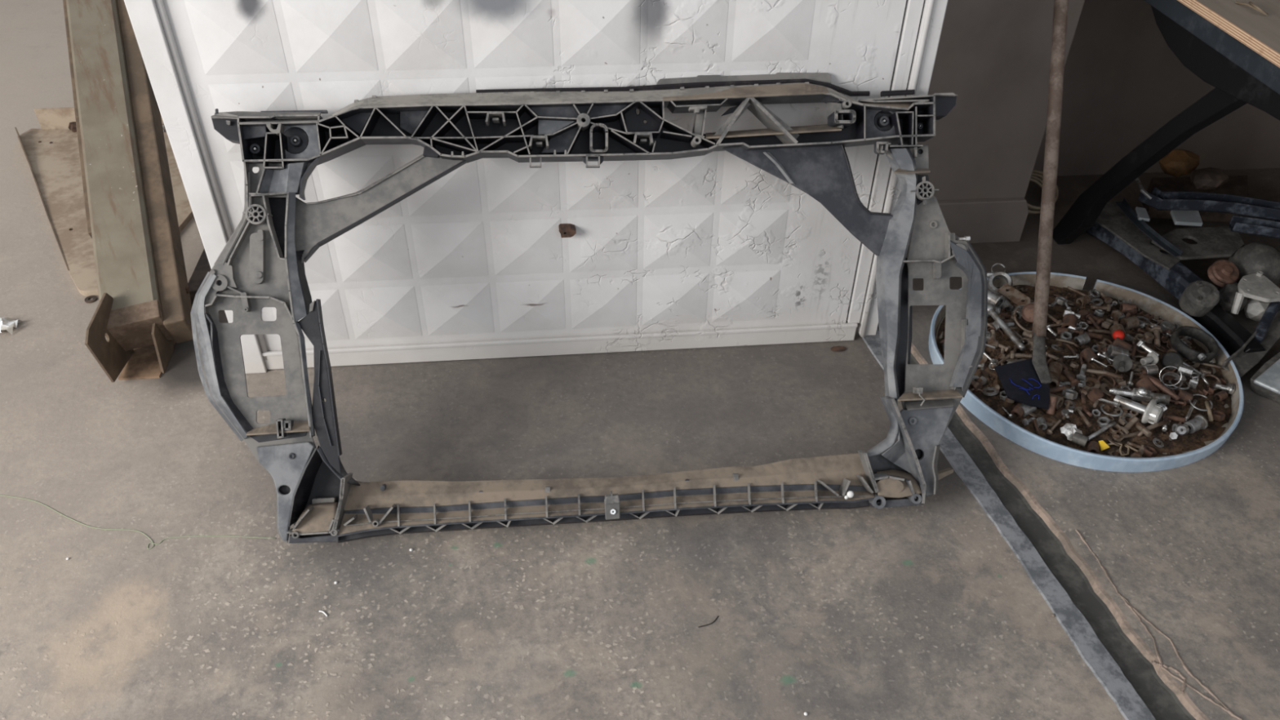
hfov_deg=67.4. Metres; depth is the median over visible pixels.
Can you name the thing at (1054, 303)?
rod
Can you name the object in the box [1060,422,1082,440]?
foil
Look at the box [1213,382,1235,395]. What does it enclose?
bolt
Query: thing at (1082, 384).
nut
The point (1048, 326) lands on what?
bolt
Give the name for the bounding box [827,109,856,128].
socket
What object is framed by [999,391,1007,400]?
nut
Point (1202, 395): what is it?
ring
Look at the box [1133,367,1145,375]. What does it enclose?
washer
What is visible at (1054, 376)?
sleeve
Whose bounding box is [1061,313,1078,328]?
sleeve
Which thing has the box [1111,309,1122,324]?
bolt
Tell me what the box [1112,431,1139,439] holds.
rod
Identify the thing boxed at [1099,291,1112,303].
bolt
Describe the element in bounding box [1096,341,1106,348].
nut
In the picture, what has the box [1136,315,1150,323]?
washer
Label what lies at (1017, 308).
hoop
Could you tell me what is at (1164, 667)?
floor crack
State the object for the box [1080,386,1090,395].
bolt
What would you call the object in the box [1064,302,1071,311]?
screw
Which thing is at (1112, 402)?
screw
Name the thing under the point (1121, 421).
clip
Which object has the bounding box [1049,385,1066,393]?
bolt
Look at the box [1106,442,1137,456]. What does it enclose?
bit
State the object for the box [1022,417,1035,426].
bolt
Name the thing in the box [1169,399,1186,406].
screw
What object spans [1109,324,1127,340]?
sleeve
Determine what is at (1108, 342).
nut
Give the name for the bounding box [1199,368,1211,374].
nut
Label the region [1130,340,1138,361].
rod
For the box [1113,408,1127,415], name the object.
washer
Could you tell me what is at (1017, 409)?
sleeve
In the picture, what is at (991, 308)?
rod
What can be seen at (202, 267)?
beam
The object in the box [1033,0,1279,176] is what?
wall
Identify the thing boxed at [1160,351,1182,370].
bush
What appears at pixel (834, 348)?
flake
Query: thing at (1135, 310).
screw
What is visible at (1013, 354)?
bolt
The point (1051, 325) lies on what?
screw
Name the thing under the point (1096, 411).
nut
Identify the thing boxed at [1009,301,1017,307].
bolt
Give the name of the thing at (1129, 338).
nut
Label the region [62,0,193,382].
metal beam
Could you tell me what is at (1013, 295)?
plate
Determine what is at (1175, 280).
curved crossmember
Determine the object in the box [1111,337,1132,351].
sleeve
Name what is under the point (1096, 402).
bolt
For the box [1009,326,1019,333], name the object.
washer
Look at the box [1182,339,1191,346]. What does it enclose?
nut
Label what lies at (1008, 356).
rod
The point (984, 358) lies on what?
washer
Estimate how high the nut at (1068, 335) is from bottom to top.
0.016 m
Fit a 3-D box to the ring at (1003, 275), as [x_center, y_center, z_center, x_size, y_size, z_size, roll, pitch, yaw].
[0.897,-0.191,2.392,0.057,0.049,0.056,-3,40,-5]
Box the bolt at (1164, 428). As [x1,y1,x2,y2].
[1161,417,1170,431]
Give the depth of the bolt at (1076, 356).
2.15 m
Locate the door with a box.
[124,0,947,373]
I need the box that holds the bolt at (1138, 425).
[1128,416,1151,437]
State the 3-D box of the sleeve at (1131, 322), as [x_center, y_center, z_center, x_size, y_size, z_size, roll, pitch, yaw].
[1.160,-0.087,2.277,0.033,0.030,0.030,-11,41,-14]
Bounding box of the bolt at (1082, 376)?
[1076,364,1086,380]
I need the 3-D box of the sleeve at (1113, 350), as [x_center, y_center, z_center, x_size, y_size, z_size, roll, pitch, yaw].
[1.077,-0.013,2.169,0.044,0.041,0.034,8,40,8]
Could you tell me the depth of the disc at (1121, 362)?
2.13 m
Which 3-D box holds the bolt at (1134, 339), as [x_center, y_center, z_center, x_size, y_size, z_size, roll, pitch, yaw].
[1.142,-0.040,2.221,0.016,0.019,0.035,15,42,16]
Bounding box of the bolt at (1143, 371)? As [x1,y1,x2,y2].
[1138,370,1162,383]
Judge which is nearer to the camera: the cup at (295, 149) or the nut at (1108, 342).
the cup at (295, 149)
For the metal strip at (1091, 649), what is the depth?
1.73 m
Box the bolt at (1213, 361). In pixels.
[1190,357,1215,364]
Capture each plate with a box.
[997,284,1030,306]
[1135,206,1150,221]
[1169,209,1202,226]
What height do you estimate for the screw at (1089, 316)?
0.022 m
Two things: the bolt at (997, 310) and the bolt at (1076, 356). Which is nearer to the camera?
the bolt at (1076, 356)
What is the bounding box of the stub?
[986,271,999,279]
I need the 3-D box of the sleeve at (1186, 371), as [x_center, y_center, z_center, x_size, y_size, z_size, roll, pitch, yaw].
[1.220,0.025,2.148,0.029,0.027,0.026,24,45,25]
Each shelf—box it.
[213,111,320,119]
[238,119,318,124]
[246,421,309,435]
[862,102,913,107]
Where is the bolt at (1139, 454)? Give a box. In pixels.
[1130,447,1144,457]
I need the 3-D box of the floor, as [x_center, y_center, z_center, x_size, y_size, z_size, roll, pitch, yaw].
[-1.207,-0.137,2.342,10.000,0.001,10.000,-3,40,-5]
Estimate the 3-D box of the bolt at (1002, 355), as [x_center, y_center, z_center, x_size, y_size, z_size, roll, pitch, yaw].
[0.822,-0.016,2.177,0.015,0.014,0.032,13,41,14]
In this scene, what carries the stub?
on the basin
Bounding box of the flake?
[830,346,846,351]
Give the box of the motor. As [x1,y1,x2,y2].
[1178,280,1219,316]
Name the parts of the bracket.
bracket leg, cast bracket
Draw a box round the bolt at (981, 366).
[977,363,985,369]
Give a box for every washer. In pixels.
[84,295,97,303]
[972,375,986,385]
[978,354,987,364]
[982,386,999,395]
[1004,353,1017,361]
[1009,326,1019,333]
[1028,412,1042,417]
[1040,414,1056,426]
[1050,344,1061,350]
[1062,299,1075,305]
[1062,382,1075,390]
[1064,399,1075,408]
[1081,377,1100,390]
[1090,297,1103,305]
[1099,382,1115,396]
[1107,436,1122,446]
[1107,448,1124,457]
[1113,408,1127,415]
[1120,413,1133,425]
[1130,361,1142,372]
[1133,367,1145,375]
[1135,347,1148,354]
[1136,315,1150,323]
[1152,438,1164,448]
[1153,344,1168,352]
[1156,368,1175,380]
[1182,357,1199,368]
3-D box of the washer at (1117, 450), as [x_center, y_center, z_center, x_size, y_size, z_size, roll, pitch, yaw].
[0.978,0.194,1.971,0.032,0.008,0.032,16,42,18]
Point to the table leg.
(1240, 76)
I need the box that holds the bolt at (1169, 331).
[1160,328,1170,333]
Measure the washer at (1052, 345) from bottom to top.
0.006 m
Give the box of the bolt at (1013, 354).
[1009,350,1031,359]
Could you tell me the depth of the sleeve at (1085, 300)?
2.35 m
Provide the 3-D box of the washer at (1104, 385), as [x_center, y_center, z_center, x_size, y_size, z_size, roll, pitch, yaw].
[1.021,0.065,2.088,0.041,0.011,0.041,-8,40,-10]
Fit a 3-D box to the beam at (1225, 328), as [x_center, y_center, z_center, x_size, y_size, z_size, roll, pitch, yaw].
[1.387,-0.064,2.265,0.056,0.054,0.183,-8,40,-11]
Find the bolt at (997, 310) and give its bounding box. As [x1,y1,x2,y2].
[987,306,1001,316]
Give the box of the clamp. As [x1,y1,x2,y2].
[1160,372,1186,391]
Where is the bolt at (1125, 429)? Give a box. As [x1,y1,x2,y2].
[1117,417,1138,434]
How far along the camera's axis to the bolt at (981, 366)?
2.15 m
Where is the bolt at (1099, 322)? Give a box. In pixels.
[1086,310,1103,325]
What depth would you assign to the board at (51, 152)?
2.75 m
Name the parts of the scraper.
blade, pipe handle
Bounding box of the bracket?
[1231,271,1279,342]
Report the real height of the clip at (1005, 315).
0.014 m
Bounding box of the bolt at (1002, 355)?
[998,347,1005,359]
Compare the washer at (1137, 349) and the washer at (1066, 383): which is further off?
the washer at (1137, 349)
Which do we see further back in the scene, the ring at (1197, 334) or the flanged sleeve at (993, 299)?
the flanged sleeve at (993, 299)
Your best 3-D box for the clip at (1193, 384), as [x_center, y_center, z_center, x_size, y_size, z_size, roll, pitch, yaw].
[1.224,0.049,2.121,0.016,0.016,0.034,25,45,26]
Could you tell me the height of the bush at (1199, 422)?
0.032 m
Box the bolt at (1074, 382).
[1062,368,1079,386]
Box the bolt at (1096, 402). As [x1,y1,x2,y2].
[1092,400,1101,408]
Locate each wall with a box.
[916,0,1084,200]
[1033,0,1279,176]
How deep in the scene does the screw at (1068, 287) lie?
2.39 m
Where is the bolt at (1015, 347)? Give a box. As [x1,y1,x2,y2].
[1013,345,1018,350]
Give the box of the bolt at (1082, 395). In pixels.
[1078,388,1085,404]
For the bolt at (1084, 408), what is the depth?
2.04 m
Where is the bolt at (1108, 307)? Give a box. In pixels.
[1090,304,1111,311]
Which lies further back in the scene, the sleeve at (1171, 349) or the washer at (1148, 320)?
the washer at (1148, 320)
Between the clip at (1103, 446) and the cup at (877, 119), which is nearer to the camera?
the cup at (877, 119)
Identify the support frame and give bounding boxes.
[190,72,987,543]
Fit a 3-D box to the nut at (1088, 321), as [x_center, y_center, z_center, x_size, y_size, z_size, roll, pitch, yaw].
[1.067,-0.091,2.275,0.016,0.013,0.019,2,39,1]
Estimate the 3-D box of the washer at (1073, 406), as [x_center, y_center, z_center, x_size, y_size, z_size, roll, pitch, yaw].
[0.922,0.095,2.058,0.024,0.007,0.024,-12,41,-15]
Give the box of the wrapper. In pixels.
[0,317,21,334]
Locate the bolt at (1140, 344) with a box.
[1136,339,1160,358]
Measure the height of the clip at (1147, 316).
0.015 m
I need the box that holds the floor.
[0,0,1279,719]
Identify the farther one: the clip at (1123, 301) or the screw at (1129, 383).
the clip at (1123, 301)
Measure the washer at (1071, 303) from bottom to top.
0.014 m
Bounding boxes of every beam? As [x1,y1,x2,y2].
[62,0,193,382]
[187,248,211,306]
[1191,304,1265,364]
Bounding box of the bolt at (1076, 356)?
[1062,354,1079,359]
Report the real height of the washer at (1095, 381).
0.012 m
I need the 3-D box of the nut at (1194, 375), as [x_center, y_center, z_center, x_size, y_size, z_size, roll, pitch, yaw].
[1.234,0.037,2.139,0.023,0.017,0.024,27,46,28]
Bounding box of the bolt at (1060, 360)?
[1056,358,1068,369]
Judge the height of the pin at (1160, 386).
0.014 m
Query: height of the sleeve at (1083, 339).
0.029 m
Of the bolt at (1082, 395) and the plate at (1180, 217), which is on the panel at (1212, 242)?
the plate at (1180, 217)
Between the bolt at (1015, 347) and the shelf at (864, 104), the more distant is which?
the bolt at (1015, 347)
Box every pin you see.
[1091,357,1107,367]
[1097,352,1113,361]
[1102,351,1111,364]
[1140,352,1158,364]
[1140,373,1179,400]
[1204,400,1213,422]
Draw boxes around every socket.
[588,123,608,154]
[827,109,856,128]
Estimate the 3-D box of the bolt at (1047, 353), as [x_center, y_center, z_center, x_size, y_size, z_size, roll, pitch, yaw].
[0.928,-0.005,2.158,0.018,0.016,0.037,-24,46,-28]
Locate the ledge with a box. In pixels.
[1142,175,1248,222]
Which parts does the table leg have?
crossed leg, frame rail, curved leg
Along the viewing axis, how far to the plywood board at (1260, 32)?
1.85 m
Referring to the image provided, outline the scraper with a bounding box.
[994,0,1068,409]
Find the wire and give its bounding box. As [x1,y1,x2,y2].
[1134,177,1151,199]
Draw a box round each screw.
[983,352,991,359]
[995,384,1003,391]
[1001,407,1013,418]
[1031,418,1039,435]
[1046,419,1061,435]
[1047,313,1062,326]
[1048,322,1066,327]
[1053,293,1068,299]
[1062,400,1072,419]
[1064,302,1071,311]
[1066,285,1089,296]
[1074,406,1091,426]
[1079,354,1083,364]
[1085,314,1102,333]
[1097,398,1120,408]
[1110,300,1117,306]
[1121,307,1137,313]
[1125,371,1133,386]
[1137,327,1146,333]
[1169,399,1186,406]
[1182,361,1205,377]
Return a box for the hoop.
[1013,307,1031,332]
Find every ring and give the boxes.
[969,388,983,402]
[987,271,1013,294]
[987,327,1004,340]
[991,262,1005,272]
[1097,374,1115,389]
[1099,404,1123,416]
[1102,364,1117,373]
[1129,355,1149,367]
[1159,365,1182,386]
[1168,377,1190,390]
[1169,325,1218,363]
[1189,393,1213,411]
[1200,373,1221,390]
[1202,376,1208,385]
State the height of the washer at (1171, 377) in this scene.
0.008 m
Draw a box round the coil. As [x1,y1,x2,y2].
[1026,169,1058,213]
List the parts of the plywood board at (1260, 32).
frayed strip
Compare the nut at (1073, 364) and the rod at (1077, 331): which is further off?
the rod at (1077, 331)
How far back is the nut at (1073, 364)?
2.13 m
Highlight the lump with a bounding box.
[1190,167,1228,190]
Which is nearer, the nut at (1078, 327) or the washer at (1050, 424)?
the washer at (1050, 424)
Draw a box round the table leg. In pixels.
[1052,0,1279,244]
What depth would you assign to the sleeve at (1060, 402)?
2.05 m
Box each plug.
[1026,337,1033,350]
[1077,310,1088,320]
[1086,387,1103,402]
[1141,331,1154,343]
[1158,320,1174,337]
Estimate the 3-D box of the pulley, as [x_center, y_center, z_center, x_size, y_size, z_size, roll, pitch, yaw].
[1.429,-0.213,2.352,0.067,0.051,0.068,-3,40,-5]
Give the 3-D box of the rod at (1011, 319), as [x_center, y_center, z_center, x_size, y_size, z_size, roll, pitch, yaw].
[0.837,-0.086,2.263,0.089,0.018,0.014,-8,40,-10]
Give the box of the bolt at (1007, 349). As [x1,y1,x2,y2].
[997,342,1011,353]
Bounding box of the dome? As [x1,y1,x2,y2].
[1227,242,1279,285]
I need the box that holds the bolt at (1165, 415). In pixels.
[1161,411,1186,422]
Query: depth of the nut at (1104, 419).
2.01 m
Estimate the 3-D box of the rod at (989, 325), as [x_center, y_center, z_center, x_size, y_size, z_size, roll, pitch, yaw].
[0.810,-0.088,2.272,0.010,0.018,0.070,-29,48,-31]
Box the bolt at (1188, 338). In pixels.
[1181,335,1191,341]
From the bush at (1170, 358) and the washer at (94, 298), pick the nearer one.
the bush at (1170, 358)
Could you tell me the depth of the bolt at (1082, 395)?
2.06 m
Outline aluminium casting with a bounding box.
[1217,281,1249,313]
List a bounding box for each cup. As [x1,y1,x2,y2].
[284,128,308,154]
[874,112,891,131]
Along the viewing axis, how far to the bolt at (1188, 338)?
2.26 m
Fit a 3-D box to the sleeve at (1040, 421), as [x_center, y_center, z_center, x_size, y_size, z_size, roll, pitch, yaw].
[0.844,0.135,2.020,0.020,0.021,0.023,5,40,5]
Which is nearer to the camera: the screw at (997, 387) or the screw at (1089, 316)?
the screw at (997, 387)
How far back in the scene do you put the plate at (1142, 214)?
2.48 m
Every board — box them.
[14,107,194,296]
[1177,0,1279,67]
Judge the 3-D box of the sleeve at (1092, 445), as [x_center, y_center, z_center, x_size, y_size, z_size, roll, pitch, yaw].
[0.932,0.183,1.975,0.023,0.026,0.028,15,41,16]
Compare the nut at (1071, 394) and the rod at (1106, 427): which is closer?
the rod at (1106, 427)
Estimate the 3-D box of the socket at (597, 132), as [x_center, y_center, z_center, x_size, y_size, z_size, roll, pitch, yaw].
[-0.077,-0.402,1.760,0.034,0.053,0.053,-3,2,-5]
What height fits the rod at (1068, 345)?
0.010 m
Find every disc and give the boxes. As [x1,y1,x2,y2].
[1021,302,1034,322]
[1112,354,1132,372]
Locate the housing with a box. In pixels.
[1244,298,1270,320]
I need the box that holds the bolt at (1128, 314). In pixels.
[1120,312,1130,326]
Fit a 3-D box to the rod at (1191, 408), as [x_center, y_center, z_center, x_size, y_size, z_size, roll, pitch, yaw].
[1.172,0.109,2.043,0.009,0.023,0.070,27,46,28]
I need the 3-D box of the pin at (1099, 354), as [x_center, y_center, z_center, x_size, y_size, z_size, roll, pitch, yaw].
[1.042,-0.005,2.147,0.036,0.008,0.008,33,49,33]
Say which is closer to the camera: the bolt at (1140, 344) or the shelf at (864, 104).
the shelf at (864, 104)
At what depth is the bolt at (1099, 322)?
2.27 m
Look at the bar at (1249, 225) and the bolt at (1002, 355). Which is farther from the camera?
the bar at (1249, 225)
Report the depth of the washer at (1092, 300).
2.36 m
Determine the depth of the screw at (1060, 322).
2.26 m
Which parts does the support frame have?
boss plate, web panel, panel, neck panel, rail, web panel, web panel, web panel, web panel, web panel, web panel, hole plate, web panel, web panel, rail, neck panel, hole shadow plate, panel, boss plate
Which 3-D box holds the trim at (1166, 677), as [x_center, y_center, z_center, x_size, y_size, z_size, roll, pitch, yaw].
[0.757,0.241,1.934,0.044,0.010,1.737,-8,40,-11]
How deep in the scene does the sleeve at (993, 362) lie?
2.15 m
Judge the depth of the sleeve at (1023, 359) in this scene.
2.13 m
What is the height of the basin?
0.045 m
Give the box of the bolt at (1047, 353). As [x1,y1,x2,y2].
[1045,350,1059,360]
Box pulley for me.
[1207,259,1239,287]
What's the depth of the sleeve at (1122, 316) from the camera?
2.29 m
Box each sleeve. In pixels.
[942,342,944,354]
[985,330,991,343]
[987,289,1004,307]
[988,358,998,370]
[1000,297,1013,311]
[1006,358,1026,364]
[1010,305,1023,318]
[1010,403,1023,417]
[1018,403,1036,417]
[1022,330,1032,337]
[1035,417,1047,430]
[1047,371,1059,387]
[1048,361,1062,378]
[1049,393,1063,410]
[1056,327,1067,336]
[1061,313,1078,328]
[1073,333,1090,345]
[1075,295,1090,306]
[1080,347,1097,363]
[1086,440,1099,453]
[1106,344,1128,359]
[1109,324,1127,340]
[1111,312,1124,320]
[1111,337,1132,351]
[1119,302,1136,315]
[1119,315,1139,329]
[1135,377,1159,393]
[1137,363,1158,376]
[1139,400,1148,405]
[1165,347,1177,352]
[1171,423,1189,435]
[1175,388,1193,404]
[1176,364,1194,377]
[1213,391,1227,401]
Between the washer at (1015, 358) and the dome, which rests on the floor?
the dome
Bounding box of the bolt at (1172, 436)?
[1168,432,1177,440]
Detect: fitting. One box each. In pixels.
[1061,408,1073,417]
[1062,310,1080,319]
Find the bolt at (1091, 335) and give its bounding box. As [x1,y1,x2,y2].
[1079,328,1102,339]
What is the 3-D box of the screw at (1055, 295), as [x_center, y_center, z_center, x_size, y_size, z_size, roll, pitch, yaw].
[1.038,-0.157,2.368,0.035,0.015,0.010,31,48,31]
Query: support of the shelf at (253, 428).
attached to the support frame
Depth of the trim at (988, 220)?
2.56 m
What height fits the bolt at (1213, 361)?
0.028 m
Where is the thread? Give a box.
[0,494,275,549]
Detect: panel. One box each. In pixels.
[1095,198,1182,270]
[1151,226,1244,260]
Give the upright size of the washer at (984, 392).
0.015 m
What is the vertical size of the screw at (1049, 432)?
0.016 m
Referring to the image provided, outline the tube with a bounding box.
[1045,395,1057,414]
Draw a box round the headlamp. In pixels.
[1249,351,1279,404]
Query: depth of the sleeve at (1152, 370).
2.13 m
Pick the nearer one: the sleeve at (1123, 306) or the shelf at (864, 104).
the shelf at (864, 104)
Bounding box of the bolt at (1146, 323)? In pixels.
[1140,320,1157,328]
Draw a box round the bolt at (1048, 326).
[1046,324,1057,337]
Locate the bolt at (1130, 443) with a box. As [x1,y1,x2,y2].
[1126,441,1144,448]
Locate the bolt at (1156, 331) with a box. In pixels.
[1150,325,1162,346]
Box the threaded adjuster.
[1108,386,1169,404]
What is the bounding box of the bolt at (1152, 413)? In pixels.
[1113,395,1163,423]
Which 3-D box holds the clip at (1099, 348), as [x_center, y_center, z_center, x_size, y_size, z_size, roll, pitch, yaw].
[1.057,-0.021,2.179,0.035,0.018,0.018,12,41,13]
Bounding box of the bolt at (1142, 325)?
[1138,322,1145,328]
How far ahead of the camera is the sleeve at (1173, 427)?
2.00 m
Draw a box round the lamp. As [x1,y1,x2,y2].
[1158,149,1199,177]
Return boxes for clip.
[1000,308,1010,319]
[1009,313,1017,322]
[1016,285,1027,291]
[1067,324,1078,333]
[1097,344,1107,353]
[1098,440,1109,450]
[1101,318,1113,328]
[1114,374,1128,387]
[1117,298,1130,303]
[1118,415,1125,425]
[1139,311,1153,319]
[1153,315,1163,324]
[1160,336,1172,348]
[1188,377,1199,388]
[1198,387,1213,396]
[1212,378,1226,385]
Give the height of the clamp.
0.027 m
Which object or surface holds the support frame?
on the floor
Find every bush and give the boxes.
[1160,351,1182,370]
[1183,414,1208,433]
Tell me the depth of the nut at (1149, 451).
1.96 m
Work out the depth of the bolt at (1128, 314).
2.28 m
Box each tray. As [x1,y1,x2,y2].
[292,502,337,533]
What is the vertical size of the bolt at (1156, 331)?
0.028 m
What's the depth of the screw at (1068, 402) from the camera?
2.04 m
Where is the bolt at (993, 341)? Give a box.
[987,329,998,348]
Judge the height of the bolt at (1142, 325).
0.015 m
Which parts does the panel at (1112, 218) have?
bent trim strip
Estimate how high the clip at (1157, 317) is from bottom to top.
0.016 m
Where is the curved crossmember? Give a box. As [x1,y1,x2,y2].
[1085,222,1221,303]
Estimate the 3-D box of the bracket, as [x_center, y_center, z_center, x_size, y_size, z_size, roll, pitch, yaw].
[1.448,-0.143,2.289,0.154,0.068,0.214,32,48,32]
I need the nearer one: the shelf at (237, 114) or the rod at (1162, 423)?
the shelf at (237, 114)
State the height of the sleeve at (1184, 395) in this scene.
0.032 m
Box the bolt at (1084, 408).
[1080,404,1092,416]
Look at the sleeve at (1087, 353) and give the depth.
2.15 m
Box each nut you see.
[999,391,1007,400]
[1004,397,1014,403]
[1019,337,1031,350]
[1054,296,1067,305]
[1060,331,1071,341]
[1061,388,1077,399]
[1069,361,1079,368]
[1074,323,1081,330]
[1077,380,1085,386]
[1078,321,1088,331]
[1085,319,1093,324]
[1088,288,1100,298]
[1091,345,1101,353]
[1091,408,1100,417]
[1093,308,1104,316]
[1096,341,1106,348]
[1097,350,1107,359]
[1097,416,1110,427]
[1102,337,1112,347]
[1106,415,1114,422]
[1108,423,1121,434]
[1111,430,1124,441]
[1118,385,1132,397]
[1125,333,1133,341]
[1128,409,1137,416]
[1131,359,1137,369]
[1134,333,1145,341]
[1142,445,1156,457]
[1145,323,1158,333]
[1174,425,1186,435]
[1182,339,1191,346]
[1187,372,1199,381]
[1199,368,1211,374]
[1211,410,1225,421]
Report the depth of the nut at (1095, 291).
2.38 m
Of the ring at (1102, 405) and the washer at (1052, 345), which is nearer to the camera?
the ring at (1102, 405)
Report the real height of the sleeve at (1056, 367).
0.033 m
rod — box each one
[986,318,1013,327]
[986,322,995,329]
[987,303,1025,351]
[990,349,1016,368]
[1013,330,1024,343]
[1048,300,1057,307]
[1055,337,1079,347]
[1062,342,1076,355]
[1067,328,1092,338]
[1079,368,1123,379]
[1086,328,1111,334]
[1088,421,1116,440]
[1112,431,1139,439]
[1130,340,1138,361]
[1137,419,1169,437]
[1167,385,1177,404]
[1184,399,1197,422]
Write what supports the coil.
on the floor
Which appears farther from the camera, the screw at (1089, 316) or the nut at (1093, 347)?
the screw at (1089, 316)
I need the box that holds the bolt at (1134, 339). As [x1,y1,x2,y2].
[1131,337,1136,346]
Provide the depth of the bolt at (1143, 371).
2.11 m
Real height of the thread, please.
0.002 m
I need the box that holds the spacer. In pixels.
[1071,431,1088,446]
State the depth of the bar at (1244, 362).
2.18 m
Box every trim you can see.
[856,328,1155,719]
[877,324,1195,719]
[908,197,1028,245]
[911,342,1209,719]
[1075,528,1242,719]
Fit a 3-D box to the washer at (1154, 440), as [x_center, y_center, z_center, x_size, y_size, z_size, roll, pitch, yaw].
[1.074,0.172,1.989,0.023,0.009,0.024,22,44,24]
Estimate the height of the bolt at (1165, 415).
0.023 m
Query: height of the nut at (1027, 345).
0.023 m
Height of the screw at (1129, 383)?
0.015 m
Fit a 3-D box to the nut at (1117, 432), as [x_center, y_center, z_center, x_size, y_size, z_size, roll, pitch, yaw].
[0.994,0.158,1.994,0.020,0.016,0.024,-11,41,-14]
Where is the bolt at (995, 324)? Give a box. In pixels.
[992,320,1013,330]
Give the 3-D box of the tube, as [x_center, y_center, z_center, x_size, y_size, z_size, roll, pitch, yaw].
[0.873,0.096,2.035,0.016,0.039,0.036,13,41,14]
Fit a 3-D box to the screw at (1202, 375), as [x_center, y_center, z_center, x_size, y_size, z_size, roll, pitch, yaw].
[1.245,0.021,2.162,0.017,0.018,0.056,-24,46,-27]
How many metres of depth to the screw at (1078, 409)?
2.02 m
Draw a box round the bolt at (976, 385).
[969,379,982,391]
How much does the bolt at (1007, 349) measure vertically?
0.016 m
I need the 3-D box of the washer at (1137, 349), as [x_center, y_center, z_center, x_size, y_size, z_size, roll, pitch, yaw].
[1.150,-0.022,2.201,0.034,0.012,0.033,22,44,24]
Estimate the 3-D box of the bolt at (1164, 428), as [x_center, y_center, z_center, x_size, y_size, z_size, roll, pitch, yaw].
[1.103,0.140,2.018,0.017,0.019,0.039,22,44,24]
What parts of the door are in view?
rail, rail, rail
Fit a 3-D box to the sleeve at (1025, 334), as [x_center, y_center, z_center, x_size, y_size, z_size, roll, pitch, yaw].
[0.899,-0.057,2.224,0.022,0.020,0.020,28,46,29]
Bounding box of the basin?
[928,271,1244,472]
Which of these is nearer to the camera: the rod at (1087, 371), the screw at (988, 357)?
the rod at (1087, 371)
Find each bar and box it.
[1138,186,1279,221]
[1221,309,1279,377]
[1229,215,1279,238]
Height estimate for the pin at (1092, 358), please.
0.008 m

